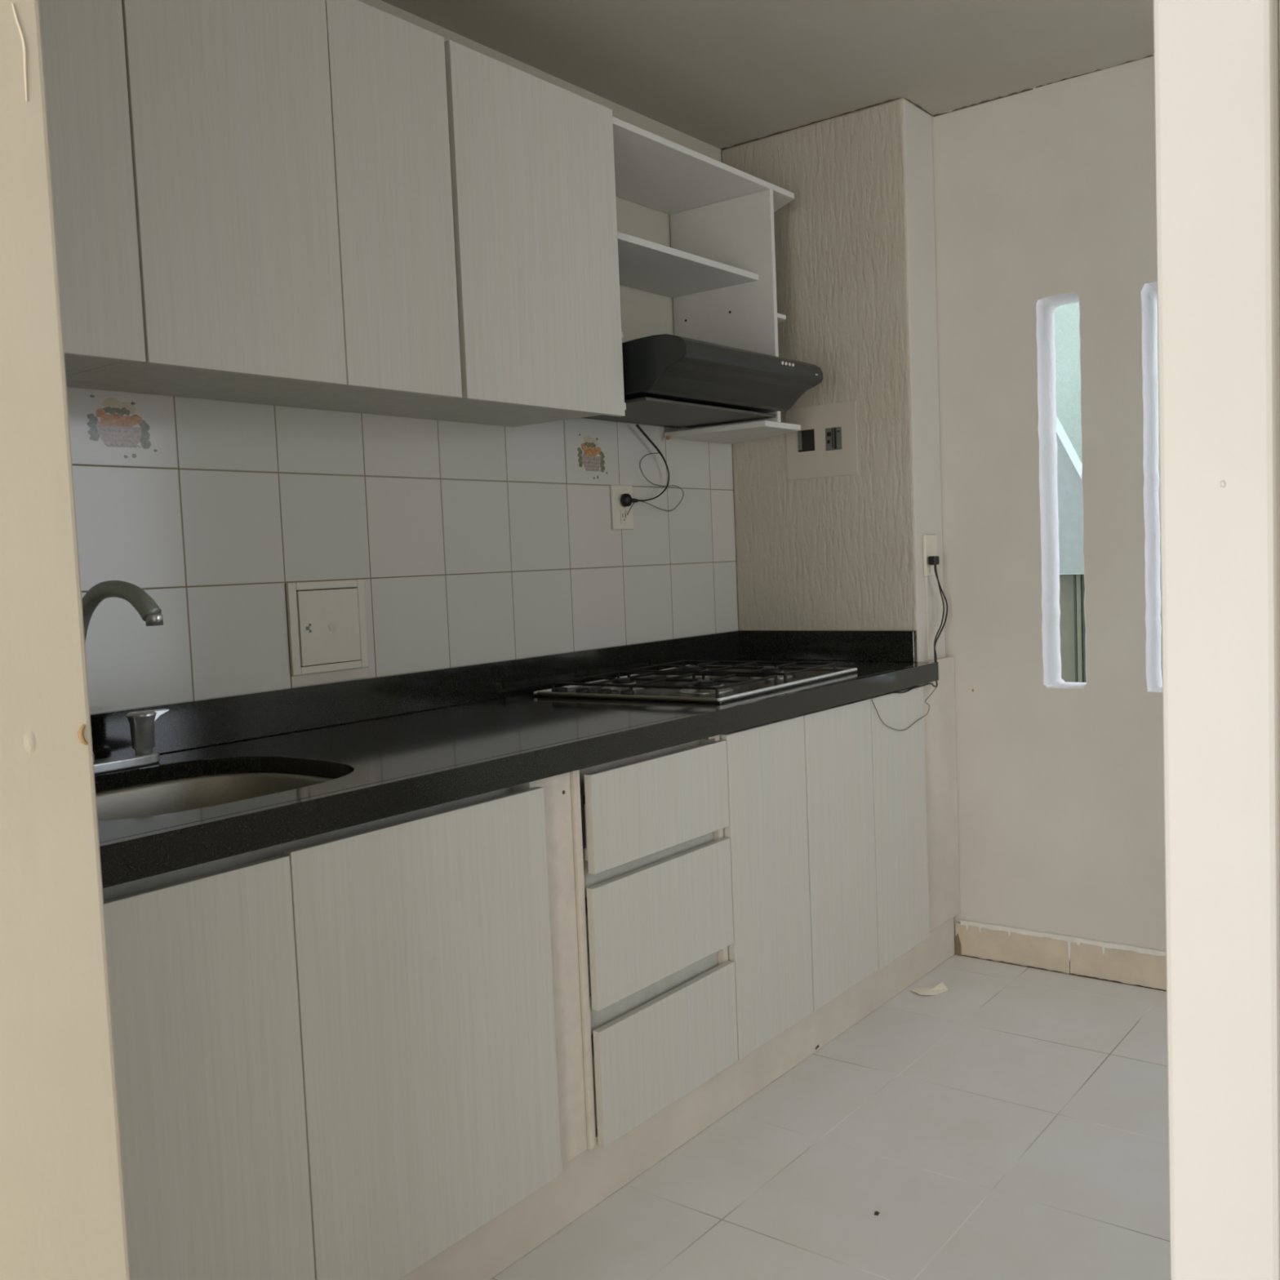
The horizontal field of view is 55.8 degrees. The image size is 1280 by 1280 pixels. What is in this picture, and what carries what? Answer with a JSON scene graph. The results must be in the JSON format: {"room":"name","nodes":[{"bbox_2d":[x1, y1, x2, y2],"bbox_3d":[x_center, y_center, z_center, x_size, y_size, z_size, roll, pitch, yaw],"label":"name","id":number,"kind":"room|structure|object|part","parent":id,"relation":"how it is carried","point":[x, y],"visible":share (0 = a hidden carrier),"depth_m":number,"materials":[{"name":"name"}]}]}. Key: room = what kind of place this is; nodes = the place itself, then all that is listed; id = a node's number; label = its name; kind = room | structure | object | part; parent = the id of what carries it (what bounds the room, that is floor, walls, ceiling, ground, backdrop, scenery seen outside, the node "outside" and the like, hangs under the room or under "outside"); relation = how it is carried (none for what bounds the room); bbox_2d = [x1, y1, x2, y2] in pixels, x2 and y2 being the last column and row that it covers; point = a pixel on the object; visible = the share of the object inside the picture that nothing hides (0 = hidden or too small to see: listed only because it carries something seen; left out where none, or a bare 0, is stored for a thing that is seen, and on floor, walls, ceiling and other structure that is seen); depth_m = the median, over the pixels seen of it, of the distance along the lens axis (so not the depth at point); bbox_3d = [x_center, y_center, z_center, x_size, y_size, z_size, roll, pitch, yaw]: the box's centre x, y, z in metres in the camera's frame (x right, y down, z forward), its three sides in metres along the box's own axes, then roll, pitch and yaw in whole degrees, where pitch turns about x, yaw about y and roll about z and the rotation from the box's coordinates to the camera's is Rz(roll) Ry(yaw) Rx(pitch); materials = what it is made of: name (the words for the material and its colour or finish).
{"room":"kitchen","nodes":[
{"label":"kitchen","id":0,"kind":"room"},
{"bbox_2d":[0,0,130,1279],"bbox_3d":[-0.884,-0.058,1.236,1.015,2.335,0.115,0,5,38],"label":"wall","id":1,"kind":"structure","parent":0,"point":[63,1207],"depth_m":0.95,"materials":[{"name":"beige paint"}]},
{"bbox_2d":[71,0,738,713],"bbox_3d":[-1.262,-0.070,1.659,0.100,2.335,5.612,0,5,38],"label":"wall","id":2,"kind":"structure","parent":0,"point":[468,543],"depth_m":2.56,"materials":[{"name":"white tile"}]},
{"bbox_2d":[39,0,146,375],"bbox_3d":[-0.999,-0.707,1.636,0.333,0.648,0.469,0,5,38],"label":"upper cabinet","id":3,"kind":"object","parent":2,"relation":"attached to","point":[82,41],"visible":0.56,"depth_m":1.68,"materials":[{"name":"laminate"}]},
{"bbox_2d":[66,386,177,466],"bbox_3d":[-0.888,-0.402,2.058,0.002,0.206,0.206,0,5,38],"label":"tile","id":4,"kind":"structure","parent":2,"relation":"attached to","point":[107,427],"depth_m":2.06,"materials":[{"name":"white ceramic"}]},
{"bbox_2d":[86,413,99,440],"bbox_3d":[-0.915,-0.356,2.022,0.001,0.045,0.021,0,5,38],"label":"print","id":5,"kind":"object","parent":4,"relation":"attached to","point":[92,420],"depth_m":2.02},
{"bbox_2d":[102,406,129,415],"bbox_3d":[-0.891,-0.389,2.054,0.001,0.015,0.050,0,5,38],"label":"print","id":6,"kind":"object","parent":4,"relation":"attached to","point":[107,411],"depth_m":2.05},
{"bbox_2d":[95,425,141,448],"bbox_3d":[-0.887,-0.346,2.059,0.001,0.036,0.083,0,5,38],"label":"print","id":7,"kind":"object","parent":4,"relation":"attached to","point":[106,436],"depth_m":2.06},
{"bbox_2d":[95,408,142,426],"bbox_3d":[-0.887,-0.377,2.058,0.001,0.032,0.083,0,5,38],"label":"print","id":8,"kind":"object","parent":4,"relation":"attached to","point":[104,417],"depth_m":2.06},
{"bbox_2d":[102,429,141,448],"bbox_3d":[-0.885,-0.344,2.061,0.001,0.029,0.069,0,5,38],"label":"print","id":9,"kind":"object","parent":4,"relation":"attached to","point":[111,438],"depth_m":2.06},
{"bbox_2d":[139,419,151,448],"bbox_3d":[-0.860,-0.357,2.095,0.001,0.050,0.023,0,5,38],"label":"print","id":10,"kind":"object","parent":4,"relation":"attached to","point":[144,424],"depth_m":2.10},
{"bbox_2d":[66,0,462,412],"bbox_3d":[-0.662,-0.749,2.072,0.333,0.648,0.632,0,5,38],"label":"upper cabinet","id":11,"kind":"object","parent":2,"relation":"attached to","point":[291,161],"visible":0.81,"depth_m":1.95,"materials":[{"name":"laminate"}]},
{"bbox_3d":[-0.620,-0.738,1.868,0.016,0.648,0.358,0,5,38],"label":"door","id":12,"kind":"part","parent":11,"relation":"part of","materials":[{"name":"laminate"}]},
{"bbox_3d":[-0.429,-0.762,2.115,0.016,0.648,0.264,0,5,38],"label":"door","id":13,"kind":"part","parent":11,"relation":"part of","materials":[{"name":"laminate"}]},
{"bbox_2d":[285,579,368,686],"bbox_3d":[-0.617,-0.017,2.405,0.011,0.201,0.190,0,5,38],"label":"access hatch","id":14,"kind":"object","parent":2,"relation":"attached to","point":[327,620],"visible":1,"depth_m":2.40,"materials":[{"name":"beige plastic"}]},
{"bbox_3d":[-0.619,-0.027,2.404,0.008,0.146,0.145,0,5,38],"label":"door","id":15,"kind":"part","parent":14,"relation":"part of","materials":[{"name":"beige plastic"}]},
{"bbox_2d":[351,40,625,426],"bbox_3d":[-0.323,-0.792,2.512,0.333,0.648,0.482,0,5,38],"label":"upper cabinet","id":16,"kind":"object","parent":2,"relation":"attached to","point":[532,162],"visible":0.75,"depth_m":2.39,"materials":[{"name":"laminate"}]},
{"bbox_3d":[-0.196,-0.791,2.417,0.016,0.648,0.474,0,5,38],"label":"door","id":17,"kind":"part","parent":16,"relation":"part of","materials":[{"name":"laminate"}]},
{"bbox_2d":[564,417,619,484],"bbox_3d":[-0.121,-0.498,3.052,0.002,0.206,0.206,0,5,38],"label":"tile","id":18,"kind":"structure","parent":2,"relation":"attached to","point":[591,445],"depth_m":3.05,"materials":[{"name":"white ceramic"}]},
{"bbox_2d":[577,447,582,466],"bbox_3d":[-0.149,-0.456,3.016,0.001,0.050,0.020,0,5,38],"label":"print","id":19,"kind":"object","parent":18,"relation":"attached to","point":[580,450],"depth_m":3.01},
{"bbox_2d":[584,441,595,448],"bbox_3d":[-0.126,-0.492,3.045,0.001,0.016,0.047,0,5,38],"label":"print","id":20,"kind":"object","parent":18,"relation":"attached to","point":[587,444],"depth_m":3.05},
{"bbox_2d":[581,443,600,456],"bbox_3d":[-0.123,-0.478,3.049,0.001,0.036,0.078,0,5,38],"label":"print","id":21,"kind":"object","parent":18,"relation":"attached to","point":[587,449],"depth_m":3.05},
{"bbox_2d":[581,455,600,471],"bbox_3d":[-0.123,-0.446,3.050,0.001,0.039,0.077,0,5,38],"label":"print","id":22,"kind":"object","parent":18,"relation":"attached to","point":[588,463],"depth_m":3.05},
{"bbox_2d":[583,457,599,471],"bbox_3d":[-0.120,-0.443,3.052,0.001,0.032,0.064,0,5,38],"label":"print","id":23,"kind":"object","parent":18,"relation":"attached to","point":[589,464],"depth_m":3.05},
{"bbox_2d":[599,450,604,472],"bbox_3d":[-0.097,-0.456,3.083,0.001,0.055,0.023,0,5,38],"label":"print","id":24,"kind":"object","parent":18,"relation":"attached to","point":[602,453],"depth_m":3.08},
{"bbox_2d":[609,484,633,529],"bbox_3d":[-0.046,-0.345,3.144,0.010,0.115,0.086,0,5,38],"label":"power outlet","id":25,"kind":"object","parent":2,"relation":"attached to","point":[620,520],"visible":0.98,"depth_m":3.13,"materials":[{"name":"beige plastic"}]},
{"bbox_2d":[619,493,623,506],"bbox_3d":[-0.043,-0.363,3.142,0.002,0.034,0.029,0,5,38],"label":"socket","id":26,"kind":"object","parent":25,"relation":"attached to","point":[620,495],"depth_m":3.13,"materials":[{"name":"beige plastic"}]},
{"bbox_2d":[620,510,627,523],"bbox_3d":[-0.041,-0.321,3.144,0.002,0.034,0.029,0,5,38],"label":"socket","id":27,"kind":"object","parent":25,"relation":"attached to","point":[624,517],"depth_m":3.14,"materials":[{"name":"beige plastic"}]},
{"bbox_2d":[612,116,800,444],"bbox_3d":[0.101,-0.848,3.071,0.320,0.631,0.923,0,5,38],"label":"open shelf unit","id":28,"kind":"object","parent":2,"relation":"attached to","point":[717,270],"visible":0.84,"depth_m":3.15,"materials":[{"name":"white wood"}]},
{"bbox_3d":[0.000,-0.921,2.974,0.277,0.016,0.656,0,5,38],"label":"shelf","id":29,"kind":"part","parent":28,"relation":"part of","materials":[{"name":"white plastic"}]},
{"bbox_2d":[582,333,822,428],"bbox_3d":[0.104,-0.621,2.954,0.454,0.134,0.599,0,5,38],"label":"range hood","id":30,"kind":"object","parent":28,"relation":"attached to","point":[670,380],"visible":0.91,"depth_m":2.80,"materials":[{"name":"black metal"}]},
{"bbox_2d":[620,424,684,515],"bbox_3d":[0.039,-0.451,3.220,0.022,0.237,0.273,1,5,40],"label":"power cord","id":31,"kind":"object","parent":30,"relation":"hanging from","point":[626,500],"visible":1,"depth_m":3.19,"materials":[{"name":"black rubber"}]},
{"bbox_3d":[0.225,-0.867,3.231,0.320,0.594,0.016,0,5,38],"label":"panel","id":32,"kind":"part","parent":28,"relation":"part of","materials":[{"name":"white plastic"}]},
{"bbox_3d":[0.303,-0.855,3.333,0.320,0.011,0.237,0,5,38],"label":"corner shelf","id":33,"kind":"part","parent":28,"relation":"part of","materials":[{"name":"white plastic"}]},
{"bbox_2d":[381,0,1154,149],"bbox_3d":[-0.077,-1.273,0.628,3.220,0.100,5.612,0,5,38],"label":"ceiling","id":34,"kind":"structure","parent":0,"point":[721,74],"depth_m":2.83,"materials":[{"name":"white paint"}]},
{"bbox_2d":[721,98,897,150],"bbox_3d":[0.457,-1.420,3.330,0.557,0.004,0.001,0,5,38],"label":"crack","id":35,"kind":"structure","parent":34,"relation":"attached to","point":[895,99],"depth_m":3.31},
{"bbox_2d":[905,97,933,115],"bbox_3d":[0.747,-1.425,3.229,0.001,0.004,0.172,0,5,38],"label":"crack","id":36,"kind":"structure","parent":34,"relation":"attached to","point":[905,98],"depth_m":3.23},
{"bbox_2d":[933,88,1033,116],"bbox_3d":[0.910,-1.430,3.214,0.275,0.006,0.001,0,5,38],"label":"crack","id":37,"kind":"structure","parent":34,"relation":"attached to","point":[1026,90],"depth_m":3.21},
{"bbox_2d":[1035,55,1153,88],"bbox_3d":[1.318,-1.428,2.899,0.744,0.003,0.001,0,5,38],"label":"crack","id":38,"kind":"structure","parent":34,"relation":"attached to","point":[1148,55],"depth_m":3.04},
{"bbox_2d":[489,952,1170,1279],"bbox_3d":[0.024,1.144,0.785,3.220,0.080,5.612,0,5,38],"label":"floor","id":39,"kind":"structure","parent":0,"point":[1009,1122],"depth_m":2.28,"materials":[{"name":"beige tile"}]},
{"bbox_2d":[102,780,561,1279],"bbox_3d":[-0.675,0.603,1.826,0.596,0.681,0.964,0,5,38],"label":"base cabinet","id":40,"kind":"object","parent":39,"relation":"on","point":[335,1051],"visible":0.73,"depth_m":1.67,"materials":[{"name":"laminate"}]},
{"bbox_3d":[-0.597,0.633,1.452,0.016,0.660,0.456,0,5,38],"label":"door","id":41,"kind":"part","parent":40,"relation":"part of","materials":[{"name":"laminate"}]},
{"bbox_3d":[-0.305,0.594,1.831,0.016,0.664,0.501,0,5,38],"label":"door","id":42,"kind":"part","parent":40,"relation":"part of","materials":[{"name":"laminate"}]},
{"bbox_2d":[89,630,938,888],"bbox_3d":[-0.222,0.138,2.412,0.630,0.138,2.514,0,5,38],"label":"countertop","id":43,"kind":"structure","parent":40,"relation":"on","point":[393,744],"depth_m":2.21,"materials":[{"name":"black stone"}]},
{"bbox_2d":[81,580,169,774],"bbox_3d":[-0.828,0.062,1.855,0.205,0.304,0.308,0,5,38],"label":"kitchen faucet","id":44,"kind":"object","parent":43,"relation":"on","point":[141,722],"visible":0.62,"depth_m":1.91,"materials":[{"name":"silver metal"}]},
{"bbox_3d":[-0.814,0.034,1.868,0.196,0.253,0.030,-1,4,24],"label":"spout","id":45,"kind":"part","parent":44,"relation":"part of","materials":[{"name":"silver metal"}]},
{"bbox_3d":[-0.883,0.204,1.911,0.048,0.017,0.262,0,5,38],"label":"plate","id":46,"kind":"part","parent":44,"relation":"part of","materials":[{"name":"silver metal"}]},
{"bbox_3d":[-0.821,0.153,1.992,0.047,0.069,0.047,0,5,38],"label":"handle","id":47,"kind":"part","parent":44,"relation":"part of","materials":[{"name":"silver metal"}]},
{"bbox_3d":[-0.809,0.130,2.007,0.014,0.028,0.055,0,5,38],"label":"lever","id":48,"kind":"part","parent":44,"relation":"part of","materials":[{"name":"silver metal"}]},
{"bbox_2d":[95,772,334,821],"bbox_3d":[-0.676,0.326,1.793,0.430,0.170,0.500,0,5,38],"label":"sink","id":49,"kind":"object","parent":43,"relation":"in","point":[173,796],"visible":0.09,"depth_m":2.00,"materials":[{"name":"metal"}]},
{"bbox_2d":[533,660,857,703],"bbox_3d":[0.149,0.090,2.903,0.505,0.030,0.660,0,5,35],"label":"cooktop","id":50,"kind":"object","parent":43,"relation":"in","point":[704,682],"visible":1,"depth_m":2.80,"materials":[{"name":"metal"}]},
{"bbox_3d":[-0.180,0.116,2.759,0.033,0.015,0.033,0,5,38],"label":"knob","id":51,"kind":"part","parent":50,"relation":"part of","materials":[{"name":"black plastic"}]},
{"bbox_3d":[-0.129,0.116,2.724,0.033,0.015,0.033,0,5,38],"label":"knob","id":52,"kind":"part","parent":50,"relation":"part of","materials":[{"name":"black rubber"}]},
{"bbox_3d":[-0.079,0.117,2.688,0.033,0.015,0.033,0,5,38],"label":"knob","id":53,"kind":"part","parent":50,"relation":"part of","materials":[{"name":"black rubber"}]},
{"bbox_3d":[-0.040,0.106,2.835,0.108,0.014,0.108,0,5,38],"label":"burner","id":54,"kind":"part","parent":50,"relation":"part of","materials":[{"name":"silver metal"}]},
{"bbox_3d":[-0.028,0.117,2.652,0.033,0.015,0.033,0,5,38],"label":"knob","id":55,"kind":"part","parent":50,"relation":"part of","materials":[{"name":"black plastic"}]},
{"bbox_3d":[0.133,0.083,3.079,0.136,0.014,0.136,0,5,38],"label":"burner","id":56,"kind":"part","parent":50,"relation":"part of","materials":[{"name":"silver metal"}]},
{"bbox_3d":[0.148,0.107,2.702,0.128,0.014,0.128,0,5,38],"label":"burner","id":57,"kind":"part","parent":50,"relation":"part of","materials":[{"name":"silver metal"}]},
{"bbox_3d":[0.321,0.084,2.947,0.108,0.014,0.108,0,5,38],"label":"burner","id":58,"kind":"part","parent":50,"relation":"part of","materials":[{"name":"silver metal"}]},
{"bbox_2d":[536,772,586,1164],"bbox_3d":[-0.142,0.564,2.082,0.019,0.681,0.092,0,5,38],"label":"filler panel","id":59,"kind":"object","parent":39,"relation":"on","point":[557,788],"visible":0.48,"depth_m":2.08,"materials":[{"name":"beige wood"}]},
{"bbox_2d":[569,734,737,1149],"bbox_3d":[-0.185,0.541,2.461,0.596,0.681,0.454,0,5,38],"label":"base cabinet","id":60,"kind":"object","parent":39,"relation":"on","point":[652,865],"visible":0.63,"depth_m":2.25,"materials":[{"name":"laminate"}]},
{"bbox_3d":[-0.104,0.313,2.115,0.012,0.105,0.008,0,5,38],"label":"slide rail","id":61,"kind":"part","parent":60,"relation":"part of","materials":[{"name":"white metal"}]},
{"bbox_3d":[0.018,0.530,2.303,0.018,0.320,0.421,0,5,38],"label":"cross rail","id":62,"kind":"part","parent":60,"relation":"part of","materials":[{"name":"white wood"}]},
{"bbox_3d":[0.042,0.306,2.278,0.016,0.176,0.428,0,5,38],"label":"drawer","id":63,"kind":"part","parent":60,"relation":"part of","materials":[{"name":"laminate"}]},
{"bbox_3d":[0.049,0.526,2.289,0.016,0.218,0.435,0,5,38],"label":"drawer","id":64,"kind":"part","parent":60,"relation":"part of","materials":[{"name":"laminate"}]},
{"bbox_3d":[0.059,0.776,2.305,0.016,0.208,0.435,0,5,38],"label":"drawer","id":65,"kind":"part","parent":60,"relation":"part of","materials":[{"name":"laminate"}]},
{"bbox_2d":[399,917,954,1279],"bbox_3d":[-0.147,0.937,2.542,0.563,0.119,2.688,0,5,38],"label":"plinth","id":66,"kind":"object","parent":39,"relation":"on","point":[593,1175],"visible":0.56,"depth_m":2.33,"materials":[{"name":"beige tile"}]},
{"bbox_2d":[719,698,878,1059],"bbox_3d":[0.147,0.499,2.891,0.596,0.681,0.634,0,5,38],"label":"base cabinet","id":67,"kind":"object","parent":39,"relation":"on","point":[800,832],"visible":0.34,"depth_m":2.67,"materials":[{"name":"laminate"}]},
{"bbox_3d":[0.278,0.516,2.586,0.016,0.674,0.309,0,5,38],"label":"door","id":68,"kind":"part","parent":67,"relation":"part of","materials":[{"name":"laminate"}]},
{"bbox_3d":[0.472,0.491,2.837,0.016,0.674,0.319,0,5,38],"label":"door","id":69,"kind":"part","parent":67,"relation":"part of","materials":[{"name":"laminate"}]},
{"bbox_2d":[866,685,929,969],"bbox_3d":[0.431,0.464,3.260,0.596,0.681,0.300,0,5,38],"label":"base cabinet","id":70,"kind":"object","parent":39,"relation":"on","point":[899,768],"visible":0.27,"depth_m":3.07,"materials":[{"name":"laminate"}]},
{"bbox_2d":[912,982,948,995],"bbox_3d":[0.764,0.913,3.156,0.099,0.008,0.054,-4,4,-19],"label":"paper scrap","id":71,"kind":"object","parent":39,"relation":"on","point":[940,988],"visible":1,"depth_m":3.15,"materials":[{"name":"beige paper"}]},
{"bbox_2d":[918,656,959,932],"bbox_3d":[0.810,0.419,3.313,0.024,0.732,0.250,0,5,38],"label":"wall post","id":72,"kind":"object","parent":39,"relation":"on","point":[940,722],"visible":0.65,"depth_m":3.32,"materials":[{"name":"beige paint"}]},
{"bbox_2d":[1153,0,1279,1279],"bbox_3d":[0.242,0.071,0.490,0.041,2.080,0.062,0,5,38],"label":"door frame","id":73,"kind":"structure","parent":39,"relation":"on","point":[1217,62],"depth_m":0.46,"materials":[{"name":"beige paint"}]},
{"bbox_2d":[721,97,945,662],"bbox_3d":[0.565,-0.265,3.478,0.573,2.335,0.185,0,5,38],"label":"wall","id":74,"kind":"structure","parent":0,"point":[855,245],"depth_m":3.31,"materials":[{"name":"paint"}]},
{"bbox_2d":[785,400,857,479],"bbox_3d":[0.505,-0.555,3.374,0.221,0.200,0.007,0,5,38],"label":"panel","id":75,"kind":"object","parent":74,"relation":"attached to","point":[825,445],"visible":0.94,"depth_m":3.37,"materials":[{"name":"beige plastic"}]},
{"bbox_2d":[871,555,947,730],"bbox_3d":[0.706,0.006,3.122,0.034,0.438,0.505,0,4,33],"label":"power cord","id":76,"kind":"object","parent":74,"relation":"attached to","point":[932,560],"visible":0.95,"depth_m":3.26,"materials":[{"name":"black plastic"}]},
{"bbox_2d":[924,577,929,658],"bbox_3d":[0.783,-0.061,3.289,0.004,0.222,0.008,0,5,38],"label":"channel","id":77,"kind":"object","parent":74,"relation":"attached to","point":[926,578],"visible":1,"depth_m":3.29,"materials":[{"name":"white plastic"}]},
{"bbox_2d":[922,534,937,576],"bbox_3d":[0.792,-0.231,3.293,0.011,0.112,0.076,0,5,38],"label":"power outlet","id":78,"kind":"object","parent":74,"relation":"attached to","point":[929,544],"visible":0.8,"depth_m":3.28,"materials":[{"name":"beige plastic"}]},
{"bbox_2d":[929,564,934,573],"bbox_3d":[0.796,-0.200,3.292,0.002,0.034,0.026,0,5,38],"label":"socket","id":79,"kind":"object","parent":78,"relation":"attached to","point":[931,566],"depth_m":3.29,"materials":[{"name":"beige plastic"}]},
{"bbox_2d":[931,54,1165,953],"bbox_3d":[1.872,-0.267,2.675,2.577,2.335,0.140,0,5,38],"label":"wall","id":80,"kind":"structure","parent":0,"point":[1047,190],"depth_m":3.20,"materials":[{"name":"beige paint"}]},
{"bbox_2d":[955,919,1166,991],"bbox_3d":[1.856,0.851,2.699,2.415,0.104,0.014,0,5,38],"label":"baseboard","id":81,"kind":"structure","parent":80,"relation":"attached to","point":[1117,962],"depth_m":3.25,"materials":[{"name":"beige tile"}]},
{"bbox_2d":[1035,292,1086,688],"bbox_3d":[1.147,-0.389,3.223,0.116,1.027,0.141,0,5,38],"label":"window","id":82,"kind":"structure","parent":80,"relation":"in","point":[1046,307],"depth_m":3.25,"materials":[{"name":"white paint"}]},
{"bbox_2d":[1140,281,1162,692],"bbox_3d":[1.356,-0.381,3.062,0.116,1.025,0.141,0,5,38],"label":"window","id":83,"kind":"structure","parent":80,"relation":"in","point":[1148,295],"depth_m":3.09,"materials":[{"name":"white paint"}]},
{"label":"outside","id":84,"kind":"structure","parent":0,"visible":0},
{"bbox_3d":[2.924,0.771,4.972,6.500,0.080,4.588,0,5,38],"label":"floor","id":85,"kind":"structure","parent":84,"visible":0},
{"bbox_2d":[1059,573,1086,682],"bbox_3d":[1.491,0.274,4.704,0.850,1.045,0.040,0,5,38],"label":"gate","id":86,"kind":"object","parent":85,"relation":"on","point":[1072,587],"visible":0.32,"depth_m":4.56,"materials":[{"name":"metal"}]},
{"bbox_3d":[1.661,0.275,4.573,0.010,1.045,0.040,0,5,38],"label":"rail","id":87,"kind":"part","parent":86,"relation":"part of","materials":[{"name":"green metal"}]},
{"bbox_3d":[1.672,0.275,4.564,0.017,1.045,0.040,0,5,38],"label":"rail","id":88,"kind":"part","parent":86,"relation":"part of","materials":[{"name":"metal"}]},
{"bbox_3d":[1.755,0.276,4.501,0.184,1.045,0.040,0,5,38],"label":"rail","id":89,"kind":"part","parent":86,"relation":"part of","materials":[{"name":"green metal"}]},
{"bbox_2d":[1054,298,1162,679],"bbox_3d":[2.648,-1.349,4.590,6.500,4.220,0.200,0,5,38],"label":"wall","id":90,"kind":"structure","parent":85,"relation":"on","point":[1067,336],"depth_m":5.12,"materials":[{"name":"white paint"}]},
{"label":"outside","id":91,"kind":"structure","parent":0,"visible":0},
{"bbox_2d":[1056,415,1084,573],"bbox_3d":[1.420,-1.133,4.596,0.850,1.763,0.096,0,5,38],"label":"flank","id":92,"kind":"object","parent":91,"point":[1069,466],"visible":0.02,"depth_m":4.48,"materials":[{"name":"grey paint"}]}
]}

